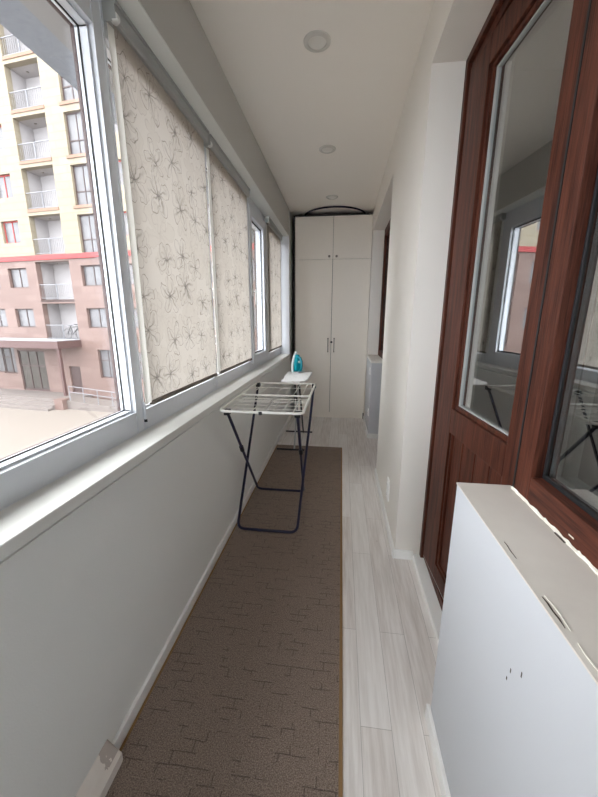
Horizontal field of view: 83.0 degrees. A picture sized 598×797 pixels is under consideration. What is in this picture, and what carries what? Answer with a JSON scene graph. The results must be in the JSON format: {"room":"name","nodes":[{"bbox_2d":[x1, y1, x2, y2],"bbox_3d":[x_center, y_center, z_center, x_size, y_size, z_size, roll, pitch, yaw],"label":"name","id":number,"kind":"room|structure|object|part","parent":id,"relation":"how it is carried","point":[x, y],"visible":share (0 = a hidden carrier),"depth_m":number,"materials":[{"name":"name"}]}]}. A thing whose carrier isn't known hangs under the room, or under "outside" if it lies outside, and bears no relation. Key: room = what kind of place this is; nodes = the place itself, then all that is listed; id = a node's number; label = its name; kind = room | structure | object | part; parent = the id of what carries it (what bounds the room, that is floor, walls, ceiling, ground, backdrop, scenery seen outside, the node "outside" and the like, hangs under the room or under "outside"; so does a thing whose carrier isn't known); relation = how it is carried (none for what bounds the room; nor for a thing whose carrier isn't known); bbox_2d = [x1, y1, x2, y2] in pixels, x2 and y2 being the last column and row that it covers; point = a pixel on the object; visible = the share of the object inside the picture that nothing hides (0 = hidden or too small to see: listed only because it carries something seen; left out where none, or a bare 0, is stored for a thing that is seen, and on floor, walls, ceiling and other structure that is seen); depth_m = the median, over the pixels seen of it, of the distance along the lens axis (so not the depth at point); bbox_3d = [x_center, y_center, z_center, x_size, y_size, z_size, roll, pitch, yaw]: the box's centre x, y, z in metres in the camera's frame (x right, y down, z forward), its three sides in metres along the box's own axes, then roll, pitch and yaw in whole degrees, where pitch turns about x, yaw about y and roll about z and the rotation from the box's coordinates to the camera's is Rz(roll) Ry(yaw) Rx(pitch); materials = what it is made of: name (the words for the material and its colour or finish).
{"room":"enclosed balcony","nodes":[
{"label":"enclosed balcony","id":0,"kind":"room"},
{"bbox_2d":[0,355,293,796],"bbox_3d":[-0.729,0.683,1.266,0.292,0.890,8.760,2,13,7],"label":"wall","id":1,"kind":"structure","parent":0,"point":[89,605],"depth_m":1.06,"materials":[{"name":"grey paint"}]},
{"bbox_2d":[0,0,147,510],"bbox_3d":[-0.764,-0.454,0.685,0.090,1.495,1.248,2,13,7],"label":"window","id":2,"kind":"structure","parent":1,"relation":"in","point":[24,472],"depth_m":1.17,"materials":[{"name":"white plastic"}]},
{"bbox_2d":[0,354,289,561],"bbox_3d":[-0.485,-0.085,2.458,0.168,0.035,4.570,2,13,7],"label":"window sill","id":3,"kind":"structure","parent":1,"relation":"on","point":[25,519],"depth_m":1.04,"materials":[{"name":"white plastic"}]},
{"bbox_2d":[99,0,216,429],"bbox_3d":[-0.641,-0.690,1.697,0.079,1.495,0.871,2,13,7],"label":"window","id":4,"kind":"structure","parent":1,"relation":"in","point":[157,412],"depth_m":1.55,"materials":[{"name":"white plastic"}]},
{"bbox_2d":[101,0,217,404],"bbox_3d":[-0.581,-0.734,1.654,0.055,1.384,0.844,2,13,7],"label":"roller blind","id":5,"kind":"object","parent":4,"relation":"attached to","point":[162,138],"visible":1,"depth_m":1.49,"materials":[{"name":"beige fabric"}]},
{"bbox_3d":[-0.580,-1.383,1.517,0.050,0.058,0.815,2,13,7],"label":"head rail","id":6,"kind":"part","parent":5,"relation":"part of","materials":[{"name":"grey metal"}]},
{"bbox_2d":[111,415,291,748],"bbox_3d":[-0.362,0.697,3.052,0.014,0.052,4.025,2,13,7],"label":"baseboard","id":7,"kind":"structure","parent":1,"relation":"attached to","point":[122,732],"depth_m":1.51,"materials":[{"name":"white plastic"}]},
{"bbox_2d":[204,146,250,388],"bbox_3d":[-0.534,-0.888,2.545,0.079,1.495,0.896,2,13,7],"label":"window","id":8,"kind":"structure","parent":1,"relation":"in","point":[227,377],"depth_m":2.48,"materials":[{"name":"white plastic"}]},
{"bbox_2d":[204,134,251,373],"bbox_3d":[-0.475,-0.929,2.486,0.055,1.384,0.881,2,13,7],"label":"roller blind","id":9,"kind":"object","parent":8,"relation":"attached to","point":[228,193],"visible":1,"depth_m":2.37,"materials":[{"name":"beige fabric"}]},
{"bbox_3d":[-0.475,-1.577,2.350,0.050,0.058,0.852,2,13,7],"label":"head rail","id":10,"kind":"part","parent":9,"relation":"part of","materials":[{"name":"grey metal"}]},
{"bbox_2d":[247,197,268,369],"bbox_3d":[-0.404,-1.073,3.334,0.138,1.495,0.756,2,13,7],"label":"window","id":11,"kind":"structure","parent":1,"relation":"in","point":[255,218],"depth_m":3.41,"materials":[{"name":"white plastic"}]},
{"bbox_3d":[-0.396,-0.918,3.033,0.042,0.145,0.030,2,13,7],"label":"handle","id":12,"kind":"part","parent":11,"relation":"part of","materials":[{"name":"white plastic"}]},
{"bbox_2d":[264,216,282,351],"bbox_3d":[-0.283,-1.284,4.006,0.055,1.384,0.866,2,13,7],"label":"roller blind","id":13,"kind":"object","parent":1,"relation":"attached to","point":[273,235],"visible":0.99,"depth_m":3.92,"materials":[{"name":"beige fabric"}]},
{"bbox_3d":[-0.282,-1.933,3.869,0.050,0.058,0.837,2,13,7],"label":"head rail","id":14,"kind":"part","parent":13,"relation":"part of","materials":[{"name":"grey metal"}]},
{"bbox_2d":[268,347,280,360],"bbox_3d":[-0.338,-1.250,4.091,0.079,1.495,0.816,2,13,7],"label":"window","id":15,"kind":"structure","parent":1,"relation":"in","point":[276,352],"depth_m":4.22,"materials":[{"name":"white plastic"}]},
{"bbox_2d":[139,0,288,235],"bbox_3d":[-0.556,-1.714,2.086,0.300,0.316,4.570,2,13,7],"label":"beam","id":16,"kind":"structure","parent":0,"point":[177,22],"depth_m":1.74,"materials":[{"name":"grey paint"}]},
{"bbox_2d":[117,0,287,235],"bbox_3d":[-0.508,-1.555,2.112,0.198,0.006,4.560,2,13,7],"label":"soffit","id":17,"kind":"structure","parent":16,"relation":"attached to","point":[134,9],"depth_m":1.55,"materials":[{"name":"white paint"}]},
{"bbox_2d":[289,210,293,356],"bbox_3d":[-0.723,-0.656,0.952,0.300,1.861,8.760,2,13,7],"label":"wall pier","id":18,"kind":"object","parent":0,"point":[291,219],"visible":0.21,"depth_m":4.65,"materials":[{"name":"grey paint"}]},
{"bbox_2d":[280,236,289,353],"bbox_3d":[-0.228,-1.345,4.486,0.201,1.495,0.022,2,13,7],"label":"reveal","id":19,"kind":"structure","parent":18,"relation":"attached to","point":[284,244],"depth_m":4.47,"materials":[{"name":"white paint"}]},
{"bbox_2d":[189,0,433,217],"bbox_3d":[0.023,-1.589,0.640,1.700,0.100,8.960,2,13,7],"label":"ceiling","id":20,"kind":"structure","parent":0,"point":[349,96],"depth_m":1.97,"materials":[{"name":"white paint"}]},
{"bbox_2d":[303,30,330,52],"bbox_3d":[0.091,-1.779,1.689,0.138,0.009,0.138,2,13,7],"label":"recessed light","id":21,"kind":"object","parent":20,"relation":"in","point":[315,41],"visible":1,"depth_m":1.68,"materials":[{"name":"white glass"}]},
{"bbox_2d":[308,36,325,49],"bbox_3d":[0.091,-1.781,1.688,0.093,0.004,0.093,2,13,7],"label":"diffuser","id":22,"kind":"object","parent":21,"relation":"attached to","point":[314,42],"depth_m":1.69,"materials":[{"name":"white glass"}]},
{"bbox_2d":[319,145,335,153],"bbox_3d":[0.231,-2.028,2.756,0.138,0.009,0.138,2,13,7],"label":"recessed light","id":23,"kind":"object","parent":20,"relation":"in","point":[326,149],"visible":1,"depth_m":2.75,"materials":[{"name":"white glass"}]},
{"bbox_2d":[322,148,332,151],"bbox_3d":[0.231,-2.030,2.756,0.093,0.004,0.093,2,13,7],"label":"diffuser","id":24,"kind":"object","parent":23,"relation":"attached to","point":[323,149],"depth_m":2.76,"materials":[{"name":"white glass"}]},
{"bbox_2d":[326,195,337,199],"bbox_3d":[0.373,-2.280,3.833,0.138,0.009,0.138,2,13,7],"label":"recessed light","id":25,"kind":"object","parent":20,"relation":"in","point":[331,197],"visible":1,"depth_m":3.83,"materials":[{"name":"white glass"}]},
{"bbox_2d":[278,415,441,796],"bbox_3d":[0.018,1.188,1.289,1.700,0.100,8.960,2,13,7],"label":"floor","id":26,"kind":"structure","parent":0,"point":[390,646],"depth_m":1.49,"materials":[{"name":"white laminate"}]},
{"bbox_2d":[105,444,342,796],"bbox_3d":[-0.180,1.086,1.485,0.737,0.008,4.835,2,13,7],"label":"carpet runner","id":27,"kind":"object","parent":26,"relation":"on","point":[246,700],"visible":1,"depth_m":1.38,"materials":[{"name":"brown carpet"}]},
{"bbox_2d":[75,739,122,796],"bbox_3d":[-0.659,1.254,0.558,0.046,0.082,1.100,2,13,7],"label":"plank","id":28,"kind":"object","parent":27,"relation":"on","point":[103,771],"visible":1,"depth_m":1.02,"materials":[{"name":"white wood"}]},
{"bbox_2d":[220,382,315,533],"bbox_3d":[-0.159,0.408,2.388,0.486,0.898,0.898,2,13,7],"label":"drying rack","id":29,"kind":"object","parent":27,"relation":"on","point":[297,414],"visible":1,"depth_m":2.28,"materials":[{"name":"white metal"}]},
{"bbox_3d":[-0.174,0.422,2.356,0.445,0.885,0.760,2,13,7],"label":"leg frame","id":30,"kind":"part","parent":29,"relation":"part of","materials":[{"name":"black metal"}]},
{"bbox_3d":[-0.159,-0.022,2.288,0.485,0.016,0.895,2,13,7],"label":"frame","id":31,"kind":"part","parent":29,"relation":"part of","materials":[{"name":"white metal"}]},
{"bbox_2d":[277,371,311,450],"bbox_3d":[-0.044,0.130,3.800,0.347,0.808,0.845,2,13,7],"label":"ironing board","id":32,"kind":"object","parent":27,"relation":"on","point":[290,377],"visible":0.86,"depth_m":3.68,"materials":[{"name":"white metal"}]},
{"bbox_3d":[-0.028,0.145,3.778,0.018,0.776,0.406,2,13,7],"label":"leg","id":33,"kind":"part","parent":32,"relation":"part of","materials":[{"name":"grey metal"}]},
{"bbox_2d":[291,351,303,372],"bbox_3d":[-0.003,-0.413,3.827,0.126,0.236,0.129,-11,17,-40],"label":"iron","id":34,"kind":"object","parent":32,"relation":"on","point":[296,363],"visible":1,"depth_m":3.82,"materials":[{"name":"metal"}]},
{"bbox_3d":[-0.017,-0.399,3.839,0.090,0.196,0.035,-11,17,-40],"label":"water tank","id":35,"kind":"part","parent":34,"relation":"part of","materials":[{"name":"teal plastic"}]},
{"bbox_3d":[0.013,-0.383,3.809,0.027,0.188,0.071,-11,17,-40],"label":"handle","id":36,"kind":"part","parent":34,"relation":"part of","materials":[{"name":"teal plastic"}]},
{"bbox_3d":[0.027,0.118,3.894,0.018,0.779,0.595,1,13,5],"label":"leg","id":37,"kind":"part","parent":32,"relation":"part of","materials":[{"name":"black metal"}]},
{"bbox_2d":[294,214,372,418],"bbox_3d":[0.465,-1.096,4.897,1.009,2.705,0.626,2,13,7],"label":"wardrobe","id":38,"kind":"object","parent":26,"relation":"on","point":[332,253],"visible":0.99,"depth_m":4.58,"materials":[{"name":"white wood"}]},
{"bbox_3d":[0.195,-0.828,4.716,0.495,2.076,0.018,2,13,7],"label":"tall door","id":39,"kind":"part","parent":38,"relation":"part of","materials":[{"name":"white wood"}]},
{"bbox_3d":[0.198,-2.095,4.420,0.497,0.518,0.018,2,13,7],"label":"door","id":40,"kind":"part","parent":38,"relation":"part of","materials":[{"name":"white wood"}]},
{"bbox_2d":[299,213,369,215],"bbox_3d":[0.463,-2.401,4.487,0.910,0.022,0.330,2,13,7],"label":"cover","id":41,"kind":"object","parent":38,"relation":"on","point":[356,213],"visible":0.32,"depth_m":4.33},
{"bbox_2d":[305,206,365,214],"bbox_3d":[0.479,-2.432,4.519,0.829,0.019,0.828,2,13,7],"label":"hoop","id":42,"kind":"object","parent":41,"relation":"on","point":[306,213],"visible":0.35,"depth_m":4.16},
{"bbox_3d":[0.690,-0.813,4.657,0.490,2.076,0.018,2,13,7],"label":"tall door","id":43,"kind":"part","parent":38,"relation":"part of","materials":[{"name":"white wood"}]},
{"bbox_3d":[0.692,-2.080,4.361,0.490,0.518,0.018,2,13,7],"label":"door","id":44,"kind":"part","parent":38,"relation":"part of","materials":[{"name":"white wood"}]},
{"bbox_2d":[413,554,441,643],"bbox_3d":[0.656,1.044,1.610,0.058,0.035,0.860,2,13,7],"label":"threshold","id":45,"kind":"object","parent":26,"relation":"on","point":[430,597],"visible":0.4,"depth_m":1.73,"materials":[{"name":"white plastic"}]},
{"bbox_2d":[364,0,597,796],"bbox_3d":[0.643,-0.182,0.890,0.346,2.751,8.760,2,13,7],"label":"wall","id":46,"kind":"structure","parent":0,"point":[416,191],"depth_m":1.25,"materials":[{"name":"white paint"}]},
{"bbox_2d":[363,416,367,437],"bbox_3d":[0.877,0.364,4.468,0.013,0.058,0.793,2,13,7],"label":"baseboard","id":47,"kind":"structure","parent":46,"relation":"attached to","point":[363,416],"depth_m":4.36,"materials":[{"name":"white plastic"}]},
{"bbox_2d":[368,434,377,438],"bbox_3d":[0.892,0.454,4.084,0.113,0.058,0.013,2,13,7],"label":"baseboard","id":48,"kind":"structure","parent":46,"relation":"attached to","point":[374,436],"depth_m":4.08,"materials":[{"name":"white plastic"}]},
{"bbox_2d":[367,355,382,362],"bbox_3d":[0.951,-0.499,4.234,0.153,0.023,0.738,2,13,7],"label":"ledge","id":49,"kind":"object","parent":46,"relation":"on","point":[372,358],"visible":0.79,"depth_m":4.14,"materials":[{"name":"white paint"}]},
{"bbox_2d":[378,218,390,358],"bbox_3d":[1.077,-1.264,4.049,0.100,1.560,0.720,2,13,7],"label":"window","id":50,"kind":"structure","parent":46,"relation":"in","point":[387,230],"depth_m":4.27,"materials":[{"name":"brown wood"}]},
{"bbox_3d":[1.064,-1.264,4.050,0.075,1.560,0.720,2,13,7],"label":"frame","id":51,"kind":"part","parent":50,"relation":"part of","materials":[{"name":"brown wood"}]},
{"bbox_3d":[1.060,-1.261,4.056,0.006,1.398,0.558,2,13,7],"label":"glass pane","id":52,"kind":"part","parent":50,"relation":"part of","materials":[{"name":"glass"}]},
{"bbox_2d":[375,468,394,557],"bbox_3d":[0.639,0.805,2.584,0.013,0.058,1.153,2,13,7],"label":"baseboard","id":53,"kind":"structure","parent":46,"relation":"attached to","point":[390,539],"depth_m":2.37,"materials":[{"name":"white plastic"}]},
{"bbox_2d":[386,477,389,501],"bbox_3d":[0.615,0.628,2.345,0.014,0.150,0.082,2,13,7],"label":"power socket","id":54,"kind":"object","parent":46,"relation":"attached to","point":[388,480],"visible":1,"depth_m":2.32,"materials":[{"name":"white plastic"}]},
{"bbox_2d":[395,549,412,559],"bbox_3d":[0.627,0.935,2.026,0.105,0.058,0.013,2,13,7],"label":"baseboard","id":55,"kind":"structure","parent":46,"relation":"attached to","point":[399,554],"depth_m":2.02,"materials":[{"name":"white plastic"}]},
{"bbox_2d":[425,704,450,796],"bbox_3d":[0.195,1.618,-0.897,0.013,0.058,4.383,2,13,7],"label":"baseboard","id":56,"kind":"structure","parent":46,"relation":"attached to","point":[443,783],"depth_m":1.08,"materials":[{"name":"white plastic"}]},
{"bbox_2d":[419,0,591,609],"bbox_3d":[0.729,-0.163,1.307,0.128,2.455,0.882,2,13,7],"label":"door","id":57,"kind":"structure","parent":46,"relation":"in","point":[466,446],"depth_m":1.35,"materials":[{"name":"brown wood"}]},
{"bbox_3d":[0.715,-0.164,1.310,0.062,2.455,0.878,2,13,7],"label":"frame","id":58,"kind":"part","parent":57,"relation":"part of","materials":[{"name":"brown wood"}]},
{"bbox_3d":[0.721,0.553,1.440,0.039,0.730,0.461,1,13,3],"label":"panel moulding","id":59,"kind":"part","parent":57,"relation":"part of","materials":[{"name":"brown wood"}]},
{"bbox_3d":[0.731,0.553,1.440,0.039,0.734,0.461,1,13,3],"label":"panel","id":60,"kind":"part","parent":57,"relation":"part of","materials":[{"name":"brown wood"}]},
{"bbox_2d":[456,482,597,685],"bbox_3d":[0.403,0.509,-0.102,0.150,0.004,2.271,2,13,7],"label":"ledge","id":61,"kind":"object","parent":46,"relation":"on","point":[548,566],"visible":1,"depth_m":0.67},
{"bbox_2d":[542,597,564,627],"bbox_3d":[0.421,0.352,0.558,0.004,0.002,0.063,2,13,7],"label":"crack","id":62,"kind":"structure","parent":61,"relation":"on","point":[542,597],"depth_m":0.56,"materials":[{"name":"grey"}]},
{"bbox_2d":[511,486,597,574],"bbox_3d":[0.477,0.496,-0.068,0.006,0.009,2.149,2,13,7],"label":"sealant","id":63,"kind":"structure","parent":61,"relation":"on","point":[534,509],"depth_m":0.76,"materials":[{"name":"white plastic"}]},
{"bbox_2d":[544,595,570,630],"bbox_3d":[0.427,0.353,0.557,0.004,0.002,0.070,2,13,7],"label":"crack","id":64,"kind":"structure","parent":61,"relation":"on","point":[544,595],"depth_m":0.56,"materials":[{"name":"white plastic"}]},
{"bbox_2d":[554,532,565,542],"bbox_3d":[0.579,0.307,0.747,0.008,0.002,0.037,2,13,7],"label":"gap","id":65,"kind":"structure","parent":61,"relation":"on","point":[557,535],"depth_m":0.75,"materials":[{"name":"grey"}]},
{"bbox_2d":[578,644,597,670],"bbox_3d":[0.412,0.371,0.480,0.003,0.002,0.051,2,13,7],"label":"crack","id":66,"kind":"structure","parent":61,"relation":"on","point":[587,657],"depth_m":0.48,"materials":[{"name":"white plastic"}]},
{"bbox_2d":[514,0,597,569],"bbox_3d":[0.526,-0.248,-0.296,0.100,1.560,2.228,2,13,7],"label":"window","id":67,"kind":"structure","parent":46,"relation":"in","point":[564,378],"depth_m":0.78,"materials":[{"name":"brown wood"}]},
{"bbox_3d":[0.514,-0.249,-0.291,0.075,1.560,2.076,2,13,7],"label":"rail","id":68,"kind":"part","parent":67,"relation":"part of","materials":[{"name":"brown wood"}]},
{"bbox_3d":[0.568,-0.221,-0.265,0.024,1.468,2.126,2,13,7],"label":"frame","id":69,"kind":"part","parent":67,"relation":"part of","materials":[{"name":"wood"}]},
{"bbox_2d":[472,0,597,490],"bbox_3d":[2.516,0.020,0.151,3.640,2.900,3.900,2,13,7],"label":"door glass","id":70,"kind":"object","parent":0,"point":[539,63],"depth_m":1.97,"materials":[{"name":"clear glass"}]},
{"bbox_3d":[-1.029,0.175,0.999,0.270,10.000,12.400,2,13,7],"label":"wall","id":71,"kind":"structure","parent":0,"visible":0},
{"bbox_2d":[0,0,253,242],"bbox_3d":[-1.027,-1.319,0.649,0.270,0.170,12.400,2,13,7],"label":"overhang","id":72,"kind":"object","parent":71,"relation":"attached to","point":[15,17],"depth_m":1.30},
{"bbox_2d":[19,0,253,231],"bbox_3d":[-0.894,-1.250,0.649,0.198,0.065,12.400,2,13,7],"label":"overhang","id":73,"kind":"object","parent":72,"relation":"attached to","point":[42,10],"depth_m":1.20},
{"label":"outside","id":74,"kind":"structure","parent":0,"visible":0},
{"bbox_2d":[0,407,111,458],"bbox_3d":[-12.447,0.444,22.376,110.000,0.200,80.000,2,13,7],"label":"ground","id":75,"kind":"structure","parent":74,"point":[20,429],"depth_m":17.93,"materials":[{"name":"beige concrete"}]},
{"bbox_2d":[0,24,256,412],"bbox_3d":[-9.318,-12.330,20.481,56.000,25.550,8.660,3,14,14],"label":"apartment building","id":76,"kind":"structure","parent":75,"relation":"on","point":[50,275],"depth_m":21.05,"materials":[{"name":"beige paint"}]},
{"bbox_3d":[-15.502,-19.602,18.687,2.380,0.950,0.040,3,14,14],"label":"balcony railing","id":77,"kind":"part","parent":76,"relation":"part of","materials":[{"name":"white metal"}]},
{"bbox_3d":[-15.507,-17.071,19.279,2.380,0.950,0.040,3,14,14],"label":"balcony railing","id":78,"kind":"part","parent":76,"relation":"part of","materials":[{"name":"white metal"}]},
{"bbox_3d":[-15.511,-14.539,19.871,2.380,0.950,0.040,3,14,14],"label":"balcony railing","id":79,"kind":"part","parent":76,"relation":"part of","materials":[{"name":"white metal"}]},
{"bbox_3d":[-18.399,-1.951,23.573,2.300,2.800,0.020,3,14,14],"label":"entrance glass","id":80,"kind":"part","parent":76,"relation":"part of","materials":[{"name":"grey glass"}]},
{"bbox_3d":[-15.515,-12.008,20.464,2.380,0.950,0.040,3,14,14],"label":"balcony railing","id":81,"kind":"part","parent":76,"relation":"part of","materials":[{"name":"white metal"}]},
{"bbox_3d":[-15.519,-9.476,21.056,2.380,0.950,0.040,3,14,14],"label":"balcony railing","id":82,"kind":"part","parent":76,"relation":"part of","materials":[{"name":"white metal"}]},
{"bbox_3d":[-15.495,-6.835,21.666,2.640,0.950,0.040,3,14,14],"label":"balcony railing","id":83,"kind":"part","parent":76,"relation":"part of","materials":[{"name":"white metal"}]},
{"bbox_3d":[-14.673,-1.611,20.960,0.160,2.940,0.160,3,14,14],"label":"canopy post","id":84,"kind":"part","parent":76,"relation":"part of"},
{"bbox_3d":[-15.499,-4.362,22.245,2.640,0.950,0.040,3,14,14],"label":"balcony railing","id":85,"kind":"part","parent":76,"relation":"part of","materials":[{"name":"white metal"}]},
{"bbox_3d":[-12.527,-16.329,18.656,1.580,0.160,0.220,3,14,14],"label":"window sill","id":86,"kind":"part","parent":76,"relation":"part of","materials":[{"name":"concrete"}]},
{"bbox_2d":[64,324,78,338],"bbox_3d":[-15.084,-4.478,22.609,1.695,1.017,0.533,3,14,14],"label":"bicycle","id":87,"kind":"object","parent":76,"relation":"on","point":[74,324],"visible":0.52,"depth_m":22.62,"materials":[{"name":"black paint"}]},
{"bbox_3d":[-12.531,-13.798,19.248,1.580,0.160,0.220,3,14,14],"label":"window sill","id":88,"kind":"part","parent":76,"relation":"part of","materials":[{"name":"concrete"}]},
{"bbox_3d":[-14.948,-1.304,22.871,0.900,1.770,0.060,3,14,14],"label":"service door","id":89,"kind":"part","parent":76,"relation":"part of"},
{"bbox_3d":[-12.535,-11.266,19.840,1.580,0.160,0.220,3,14,14],"label":"window sill","id":90,"kind":"part","parent":76,"relation":"part of","materials":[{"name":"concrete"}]},
{"bbox_3d":[-11.634,-0.089,20.261,5.248,1.104,0.048,3,14,14],"label":"ramp railing","id":91,"kind":"part","parent":76,"relation":"part of","materials":[{"name":"white metal"}]}
]}

